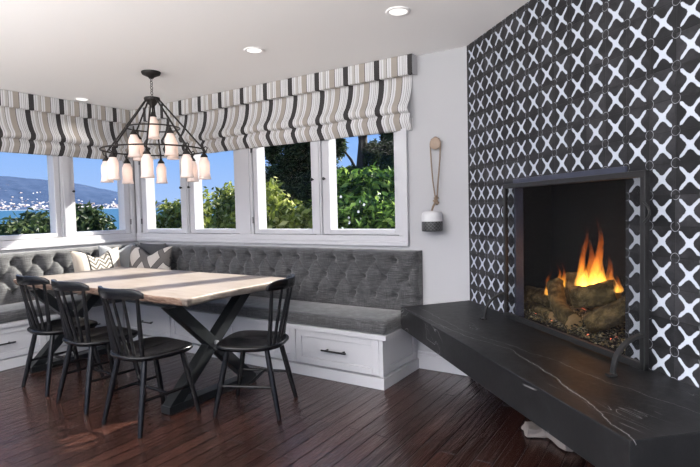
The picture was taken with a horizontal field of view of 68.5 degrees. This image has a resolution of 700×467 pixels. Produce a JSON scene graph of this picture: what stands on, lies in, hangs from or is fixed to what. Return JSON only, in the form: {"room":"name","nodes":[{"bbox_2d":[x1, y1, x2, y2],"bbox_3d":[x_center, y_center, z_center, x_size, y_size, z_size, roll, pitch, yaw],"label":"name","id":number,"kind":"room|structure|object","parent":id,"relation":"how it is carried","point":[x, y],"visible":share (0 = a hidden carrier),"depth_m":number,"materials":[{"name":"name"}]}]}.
{"room":"dining room","nodes":[
{"label":"dining room","id":0,"kind":"room"},
{"bbox_2d":[0,115,137,253],"bbox_3d":[-3.513,-0.085,4.662,0.150,2.487,3.450,0,3,33],"label":"wall","id":1,"kind":"structure","parent":0,"point":[130,127],"depth_m":5.65,"materials":[{"name":"paint"}]},
{"bbox_2d":[0,155,61,240],"bbox_3d":[-3.464,-0.394,4.715,0.121,0.943,1.519,0,3,33],"label":"window","id":2,"kind":"structure","parent":1,"relation":"in","point":[52,161],"depth_m":5.29,"materials":[{"name":"white paint"}]},
{"bbox_2d":[0,89,129,160],"bbox_3d":[-3.291,-1.047,4.758,0.104,0.578,2.755,0,3,33],"label":"roman shade","id":3,"kind":"object","parent":1,"relation":"attached to","point":[29,123],"visible":0.89,"depth_m":5.23,"materials":[{"name":"fabric"}]},
{"bbox_2d":[58,156,72,236],"bbox_3d":[-3.020,-0.435,5.397,0.162,0.947,0.105,0,3,33],"label":"trim","id":4,"kind":"structure","parent":1,"relation":"attached to","point":[63,161],"depth_m":5.35,"materials":[{"name":"white paint"}]},
{"bbox_2d":[0,157,136,250],"bbox_3d":[-3.195,-0.397,4.983,0.034,1.095,2.466,0,3,33],"label":"trim","id":5,"kind":"structure","parent":1,"relation":"attached to","point":[80,240],"depth_m":5.46,"materials":[{"name":"white paint"}]},
{"bbox_2d":[69,157,131,235],"bbox_3d":[-2.794,-0.459,5.727,0.155,0.943,0.690,0,3,33],"label":"window","id":6,"kind":"structure","parent":1,"relation":"in","point":[125,221],"depth_m":5.94,"materials":[{"name":"white paint"}]},
{"bbox_2d":[0,0,529,110],"bbox_3d":[-0.877,-1.249,0.425,9.150,0.120,7.900,0,3,33],"label":"ceiling","id":7,"kind":"structure","parent":0,"point":[98,51],"depth_m":3.55,"materials":[{"name":"paint"}]},
{"bbox_2d":[74,97,89,100],"bbox_3d":[-2.744,-1.373,5.263,0.152,0.006,0.152,0,3,33],"label":"recessed light","id":8,"kind":"object","parent":7,"relation":"in","point":[78,98],"visible":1,"depth_m":5.27,"materials":[{"name":"paint"}]},
{"bbox_2d":[99,70,210,183],"bbox_3d":[-1.662,-0.902,4.341,0.977,0.910,0.843,-1,3,14],"label":"chandelier","id":9,"kind":"object","parent":7,"relation":"hanging from","point":[109,166],"visible":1,"depth_m":4.26,"materials":[{"name":"brown metal"}]},
{"bbox_2d":[244,47,263,53],"bbox_3d":[-0.708,-1.351,3.794,0.152,0.006,0.152,0,3,33],"label":"recessed light","id":10,"kind":"object","parent":7,"relation":"in","point":[252,50],"visible":1,"depth_m":3.79,"materials":[{"name":"paint"}]},
{"bbox_2d":[385,6,410,16],"bbox_3d":[0.290,-1.341,3.108,0.152,0.006,0.152,0,3,33],"label":"recessed light","id":11,"kind":"object","parent":7,"relation":"in","point":[397,11],"visible":1,"depth_m":3.10,"materials":[{"name":"paint"}]},
{"bbox_2d":[0,340,594,466],"bbox_3d":[-0.816,1.355,0.550,9.150,0.120,7.900,0,3,33],"label":"floor","id":12,"kind":"structure","parent":0,"point":[427,418],"depth_m":3.12,"materials":[{"name":"brown wood"}]},
{"bbox_2d":[16,274,104,395],"bbox_3d":[-2.245,0.731,3.954,0.460,0.873,0.504,1,3,36],"label":"dining chair","id":13,"kind":"object","parent":12,"relation":"on","point":[52,328],"visible":0.89,"depth_m":3.79,"materials":[{"name":"black wood"}]},
{"bbox_2d":[51,279,146,414],"bbox_3d":[-1.782,0.737,3.603,0.460,0.873,0.504,1,3,36],"label":"dining chair","id":14,"kind":"object","parent":12,"relation":"on","point":[98,336],"visible":0.86,"depth_m":3.45,"materials":[{"name":"black wood"}]},
{"bbox_2d":[13,267,285,414],"bbox_3d":[-1.702,0.755,4.293,2.276,0.754,1.126,0,3,33],"label":"dining table","id":15,"kind":"object","parent":12,"relation":"on","point":[177,289],"visible":0.7,"depth_m":3.80,"materials":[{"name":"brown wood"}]},
{"bbox_2d":[98,286,200,437],"bbox_3d":[-1.280,0.743,3.228,0.460,0.873,0.504,1,3,35],"label":"dining chair","id":16,"kind":"object","parent":12,"relation":"on","point":[153,349],"visible":1,"depth_m":3.12,"materials":[{"name":"black wood"}]},
{"bbox_2d":[0,301,418,389],"bbox_3d":[-1.777,0.959,3.849,3.655,0.398,3.048,0,3,33],"label":"storage bench","id":17,"kind":"object","parent":12,"relation":"on","point":[370,360],"visible":0.56,"depth_m":4.08,"materials":[{"name":"white paint"}]},
{"bbox_2d":[0,302,27,323],"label":"seat cushion","id":18,"kind":"object","parent":17,"relation":"on","point":[13,312],"depth_m":4.44,"materials":[{"name":"grey fabric"}]},
{"bbox_2d":[28,297,56,316],"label":"seat cushion","id":19,"kind":"object","parent":17,"relation":"on","point":[42,306],"depth_m":4.62,"materials":[{"name":"grey fabric"}]},
{"bbox_2d":[0,243,139,304],"bbox_3d":[-3.276,0.468,4.779,0.121,0.551,3.044,0,3,33],"label":"upholstered backrest","id":20,"kind":"object","parent":17,"relation":"on","point":[54,261],"visible":0.4,"depth_m":5.00,"materials":[{"name":"grey fabric"}]},
{"bbox_2d":[60,294,86,309],"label":"seat cushion","id":21,"kind":"object","parent":17,"relation":"on","point":[78,298],"depth_m":4.89,"materials":[{"name":"grey fabric"}]},
{"bbox_2d":[93,297,102,306],"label":"seat cushion","id":22,"kind":"object","parent":17,"relation":"on","point":[99,302],"depth_m":5.05,"materials":[{"name":"grey fabric"}]},
{"bbox_2d":[70,247,120,294],"bbox_3d":[-2.607,0.380,5.338,0.159,0.440,0.551,0,3,29],"label":"throw pillow","id":23,"kind":"object","parent":22,"relation":"on","point":[109,259],"visible":0.52,"depth_m":5.26,"materials":[{"name":"fabric"}]},
{"bbox_2d":[98,243,134,266],"bbox_3d":[-2.547,0.349,5.659,0.115,0.469,0.421,1,4,43],"label":"throw pillow","id":24,"kind":"object","parent":22,"relation":"on","point":[124,253],"visible":0.2,"depth_m":5.66,"materials":[{"name":"grey fabric"}]},
{"bbox_2d":[129,245,172,269],"bbox_3d":[-2.158,0.356,5.528,0.702,0.449,0.163,1,3,35],"label":"throw pillow","id":25,"kind":"object","parent":22,"relation":"on","point":[161,259],"visible":0.48,"depth_m":5.43,"materials":[{"name":"fabric"}]},
{"bbox_2d":[140,243,165,254],"bbox_3d":[-2.177,0.339,5.684,0.440,0.470,0.100,0,2,32],"label":"throw pillow","id":26,"kind":"object","parent":22,"relation":"on","point":[150,249],"visible":0.23,"depth_m":5.64,"materials":[{"name":"grey fabric"}]},
{"bbox_2d":[183,297,230,313],"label":"seat cushion","id":27,"kind":"object","parent":17,"relation":"on","point":[215,306],"depth_m":4.59,"materials":[{"name":"grey fabric"}]},
{"bbox_2d":[237,296,284,320],"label":"seat cushion","id":28,"kind":"object","parent":17,"relation":"on","point":[254,307],"depth_m":4.33,"materials":[{"name":"grey fabric"}]},
{"bbox_2d":[137,243,422,310],"bbox_3d":[-0.937,0.401,5.014,3.534,0.551,0.121,0,3,33],"label":"upholstered backrest","id":29,"kind":"object","parent":17,"relation":"on","point":[390,279],"visible":0.52,"depth_m":4.49,"materials":[{"name":"grey fabric"}]},
{"bbox_2d":[287,300,400,334],"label":"seat cushion","id":30,"kind":"object","parent":17,"relation":"on","point":[365,319],"depth_m":3.91,"materials":[{"name":"grey fabric"}]},
{"bbox_2d":[213,274,297,420],"bbox_3d":[-0.602,0.719,3.389,0.504,0.873,0.460,-1,3,10],"label":"dining chair","id":31,"kind":"object","parent":12,"relation":"on","point":[244,341],"visible":1,"depth_m":3.26,"materials":[{"name":"black wood"}]},
{"bbox_2d":[521,421,547,437],"bbox_3d":[1.057,1.107,2.908,0.148,0.058,0.124,-1,3,4],"label":"wood block","id":32,"kind":"object","parent":12,"relation":"on","point":[531,429],"visible":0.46,"depth_m":2.86,"materials":[{"name":"white wood"}]},
{"bbox_2d":[545,431,572,451],"bbox_3d":[1.149,1.110,2.781,0.103,0.058,0.198,-2,3,-14],"label":"wood block","id":33,"kind":"object","parent":12,"relation":"on","point":[558,443],"visible":0.25,"depth_m":2.74,"materials":[{"name":"white wood"}]},
{"bbox_2d":[133,46,469,357],"bbox_3d":[-0.809,-0.168,5.062,4.268,2.487,0.150,0,3,33],"label":"wall","id":34,"kind":"structure","parent":0,"point":[437,104],"depth_m":3.99,"materials":[{"name":"paint"}]},
{"bbox_2d":[138,156,185,232],"bbox_3d":[-2.098,-0.480,5.835,0.775,0.943,0.159,0,3,33],"label":"window","id":35,"kind":"structure","parent":34,"relation":"in","point":[148,221],"depth_m":5.98,"materials":[{"name":"white paint"}]},
{"bbox_2d":[184,178,190,233],"bbox_3d":[-1.737,-0.476,5.619,0.060,0.947,0.162,0,3,33],"label":"trim","id":36,"kind":"structure","parent":34,"relation":"attached to","point":[186,190],"depth_m":5.56,"materials":[{"name":"white paint"}]},
{"bbox_2d":[187,150,239,232],"bbox_3d":[-1.403,-0.475,5.389,0.744,0.943,0.159,0,3,33],"label":"window","id":37,"kind":"structure","parent":34,"relation":"in","point":[195,188],"depth_m":5.54,"materials":[{"name":"white paint"}]},
{"bbox_2d":[237,148,254,233],"bbox_3d":[-1.000,-0.471,5.147,0.190,0.947,0.162,0,3,33],"label":"trim","id":38,"kind":"structure","parent":34,"relation":"attached to","point":[244,157],"depth_m":5.07,"materials":[{"name":"white paint"}]},
{"bbox_2d":[134,128,409,246],"bbox_3d":[-1.035,-0.453,5.080,3.560,1.095,0.034,0,3,33],"label":"trim","id":39,"kind":"structure","parent":34,"relation":"attached to","point":[403,239],"depth_m":4.61,"materials":[{"name":"white paint"}]},
{"bbox_2d":[130,54,416,158],"bbox_3d":[-0.991,-1.111,4.965,3.554,0.578,0.104,0,3,33],"label":"roman shade","id":40,"kind":"object","parent":34,"relation":"attached to","point":[369,98],"visible":0.86,"depth_m":4.62,"materials":[{"name":"fabric"}]},
{"bbox_2d":[250,141,315,233],"bbox_3d":[-0.612,-0.469,4.881,0.772,0.943,0.159,0,3,33],"label":"window","id":41,"kind":"structure","parent":34,"relation":"in","point":[258,153],"depth_m":5.03,"materials":[{"name":"white paint"}]},
{"bbox_2d":[314,141,324,234],"bbox_3d":[-0.249,-0.465,4.664,0.065,0.947,0.162,0,3,33],"label":"trim","id":42,"kind":"structure","parent":34,"relation":"attached to","point":[317,144],"depth_m":4.60,"materials":[{"name":"white paint"}]},
{"bbox_2d":[321,132,398,234],"bbox_3d":[0.098,-0.464,4.426,0.771,0.943,0.159,0,3,33],"label":"window","id":43,"kind":"structure","parent":34,"relation":"in","point":[328,147],"depth_m":4.57,"materials":[{"name":"white paint"}]},
{"bbox_2d":[422,136,442,231],"bbox_3d":[0.623,-0.381,3.934,0.161,0.727,0.161,0,3,33],"label":"bell","id":44,"kind":"object","parent":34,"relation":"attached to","point":[432,221],"visible":1,"depth_m":3.90,"materials":[{"name":"white ceramic"}]},
{"bbox_2d":[430,138,440,149],"bbox_3d":[0.663,-0.693,3.964,0.093,0.093,0.050,0,3,33],"label":"peg","id":45,"kind":"object","parent":34,"relation":"attached to","point":[434,142],"visible":1,"depth_m":3.94,"materials":[{"name":"brown wood"}]},
{"bbox_2d":[417,351,467,375],"bbox_3d":[0.732,1.020,4.047,0.433,0.140,0.018,0,3,33],"label":"baseboard","id":46,"kind":"structure","parent":34,"relation":"attached to","point":[427,360],"depth_m":4.07,"materials":[{"name":"white paint"}]},
{"bbox_2d":[467,0,699,388],"bbox_3d":[1.270,-0.083,2.272,0.045,2.487,3.300,-2,3,-12],"label":"wall","id":47,"kind":"structure","parent":0,"point":[554,86],"depth_m":2.36,"materials":[{"name":"tile"}]},
{"bbox_2d":[401,300,699,466],"bbox_3d":[0.900,0.641,2.728,0.625,0.155,2.311,-2,3,-12],"label":"hearth slab","id":48,"kind":"object","parent":47,"relation":"attached to","point":[636,417],"visible":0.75,"depth_m":2.04,"materials":[{"name":"black stone"}]},
{"bbox_2d":[480,170,650,376],"bbox_3d":[1.023,0.140,2.671,0.189,0.844,1.222,-2,3,-12],"label":"fire screen","id":49,"kind":"object","parent":48,"relation":"on","point":[642,363],"visible":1,"depth_m":2.16,"materials":[{"name":"black metal"}]},
{"bbox_2d":[513,166,626,317],"bbox_3d":[1.158,0.116,2.778,0.060,0.876,0.949,-2,3,-12],"label":"trim","id":50,"kind":"structure","parent":47,"relation":"attached to","point":[518,192],"depth_m":3.21,"materials":[{"name":"black metal"}]},
{"bbox_2d":[523,179,625,354],"bbox_3d":[1.428,0.082,3.110,0.603,1.030,1.566,-2,3,-12],"label":"firebox","id":51,"kind":"object","parent":47,"relation":"attached to","point":[572,227],"visible":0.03,"depth_m":3.59,"materials":[{"name":"black metal"}]},
{"bbox_2d":[524,301,556,320],"bbox_3d":[1.214,0.494,3.278,0.078,0.085,0.325,-2,3,-9],"label":"log","id":52,"kind":"object","parent":51,"relation":"in","point":[541,309],"visible":0.73,"depth_m":3.25,"materials":[{"name":"brown wood"}]},
{"bbox_2d":[524,286,565,307],"bbox_3d":[1.287,0.442,3.465,0.133,0.152,0.316,-3,3,-25],"label":"log","id":53,"kind":"object","parent":51,"relation":"in","point":[537,295],"visible":0.44,"depth_m":3.44,"materials":[{"name":"brown wood"}]},
{"bbox_2d":[546,278,582,329],"bbox_3d":[1.272,0.410,3.088,0.120,0.252,0.408,-1,3,6],"label":"log","id":54,"kind":"object","parent":51,"relation":"in","point":[560,308],"visible":1,"depth_m":3.06,"materials":[{"name":"brown wood"}]},
{"bbox_2d":[570,279,621,307],"bbox_3d":[1.381,0.340,2.882,0.252,0.179,0.138,1,4,39],"label":"log","id":55,"kind":"object","parent":54,"relation":"on","point":[599,294],"visible":0.94,"depth_m":2.84,"materials":[{"name":"brown wood"}]},
{"bbox_2d":[524,301,624,353],"bbox_3d":[1.405,0.502,3.097,0.524,0.088,1.421,-2,3,-12],"label":"bed","id":56,"kind":"object","parent":51,"relation":"in","point":[578,313],"visible":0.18,"depth_m":2.83,"materials":[{"name":"gravel"}]},
{"bbox_2d":[564,272,583,309],"bbox_3d":[1.421,0.363,3.247,0.114,0.238,0.208,-1,3,8],"label":"log","id":57,"kind":"object","parent":56,"relation":"on","point":[571,279],"visible":0.62,"depth_m":3.23,"materials":[{"name":"brown wood"}]},
{"bbox_2d":[563,283,597,310],"bbox_3d":[1.563,0.442,3.179,0.142,0.167,0.806,-2,3,-9],"label":"log","id":58,"kind":"object","parent":51,"relation":"in","point":[590,309],"visible":0.04,"depth_m":3.44,"materials":[{"name":"brown wood"}]},
{"bbox_2d":[583,296,624,333],"bbox_3d":[1.362,0.429,2.691,0.270,0.223,0.125,1,4,41],"label":"log","id":59,"kind":"object","parent":51,"relation":"in","point":[612,314],"visible":0.77,"depth_m":2.67,"materials":[{"name":"brown wood"}]},
{"label":"outside","id":60,"kind":"structure","parent":0,"visible":0},
{"bbox_2d":[0,176,211,209],"bbox_3d":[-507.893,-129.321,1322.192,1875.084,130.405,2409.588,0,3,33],"label":"hills","id":61,"kind":"structure","parent":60,"point":[10,186],"depth_m":1320.48,"materials":[{"name":"blue"}]},
{"bbox_2d":[0,192,214,209],"bbox_3d":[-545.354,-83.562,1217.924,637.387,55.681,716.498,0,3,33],"label":"hillside town","id":62,"kind":"object","parent":61,"relation":"on","point":[112,204],"visible":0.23,"depth_m":1072.36},
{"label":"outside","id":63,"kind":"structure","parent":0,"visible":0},
{"bbox_2d":[0,206,310,229],"bbox_3d":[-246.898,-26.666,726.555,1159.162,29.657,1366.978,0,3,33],"label":"sea","id":64,"kind":"structure","parent":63,"point":[114,212],"depth_m":755.42,"materials":[{"name":"liquid"}]},
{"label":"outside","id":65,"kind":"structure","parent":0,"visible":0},
{"bbox_3d":[2.690,1.283,24.568,38.000,0.050,35.950,0,3,33],"label":"ground","id":66,"kind":"structure","parent":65,"visible":0},
{"bbox_2d":[6,207,94,233],"bbox_3d":[-5.268,0.865,9.082,2.136,2.664,1.583,0,3,33],"label":"shrub","id":67,"kind":"object","parent":66,"relation":"on","point":[39,218],"visible":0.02,"depth_m":8.87,"materials":[{"name":"green plant"}]},
{"bbox_2d":[75,201,116,230],"bbox_3d":[-4.887,0.767,9.614,1.788,2.788,1.086,0,3,33],"label":"shrub","id":68,"kind":"object","parent":66,"relation":"on","point":[100,222],"visible":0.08,"depth_m":9.21,"materials":[{"name":"green plant"}]},
{"bbox_2d":[155,186,219,228],"bbox_3d":[-4.110,0.396,13.150,1.938,3.170,2.212,-2,3,-21],"label":"shrub","id":69,"kind":"object","parent":66,"relation":"on","point":[170,218],"visible":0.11,"depth_m":12.53,"materials":[{"name":"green plant"}]},
{"bbox_2d":[207,180,277,228],"bbox_3d":[-2.069,0.453,10.404,1.552,3.204,1.613,-2,3,-10],"label":"shrub","id":70,"kind":"object","parent":66,"relation":"on","point":[225,204],"visible":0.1,"depth_m":10.00,"materials":[{"name":"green plant"}]},
{"bbox_2d":[226,177,312,228],"bbox_3d":[-1.106,0.581,8.586,2.275,3.084,1.764,0,3,22],"label":"shrub","id":71,"kind":"object","parent":66,"relation":"on","point":[280,214],"visible":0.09,"depth_m":8.18,"materials":[{"name":"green plant"}]},
{"bbox_2d":[265,146,291,203],"bbox_3d":[-2.527,-1.553,20.340,3.130,6.282,1.473,0,3,33],"label":"tree","id":72,"kind":"object","parent":66,"relation":"on","point":[268,175],"visible":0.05,"depth_m":20.29,"materials":[{"name":"green plant"}]},
{"bbox_2d":[264,142,344,209],"bbox_3d":[-1.772,-1.658,18.996,3.698,6.585,2.428,0,3,22],"label":"tree","id":73,"kind":"object","parent":66,"relation":"on","point":[293,168],"visible":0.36,"depth_m":18.57,"materials":[{"name":"green plant"}]},
{"bbox_2d":[309,190,394,228],"bbox_3d":[0.324,0.776,7.176,2.215,2.761,1.574,-1,3,14],"label":"flowering shrub","id":74,"kind":"object","parent":66,"relation":"on","point":[377,214],"visible":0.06,"depth_m":7.07,"materials":[{"name":"green plant"}]},
{"bbox_2d":[336,135,380,176],"bbox_3d":[0.344,-1.487,17.619,2.909,6.286,1.532,0,3,30],"label":"tree","id":75,"kind":"object","parent":66,"relation":"on","point":[369,152],"visible":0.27,"depth_m":17.29,"materials":[{"name":"green plant"}]},
{"bbox_2d":[336,162,394,226],"bbox_3d":[0.501,0.457,8.453,2.377,3.264,1.614,0,3,33],"label":"shrub","id":76,"kind":"object","parent":66,"relation":"on","point":[368,182],"visible":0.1,"depth_m":8.07,"materials":[{"name":"green plant"}]},
{"bbox_2d":[376,132,393,170],"bbox_3d":[1.225,-1.477,16.930,2.086,6.282,1.858,0,3,33],"label":"tree","id":77,"kind":"object","parent":66,"relation":"on","point":[386,145],"visible":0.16,"depth_m":16.48,"materials":[{"name":"green plant"}]},
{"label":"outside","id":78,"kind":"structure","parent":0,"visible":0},
{"bbox_3d":[-20.775,2.539,9.965,34.300,0.050,14.050,0,3,33],"label":"ground","id":79,"kind":"structure","parent":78,"visible":0},
{"bbox_2d":[0,217,49,235],"bbox_3d":[-5.574,0.996,8.183,1.882,2.511,2.485,-3,3,-34],"label":"shrub","id":80,"kind":"object","parent":79,"relation":"on","point":[10,228],"visible":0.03,"depth_m":7.84,"materials":[{"name":"green plant"}]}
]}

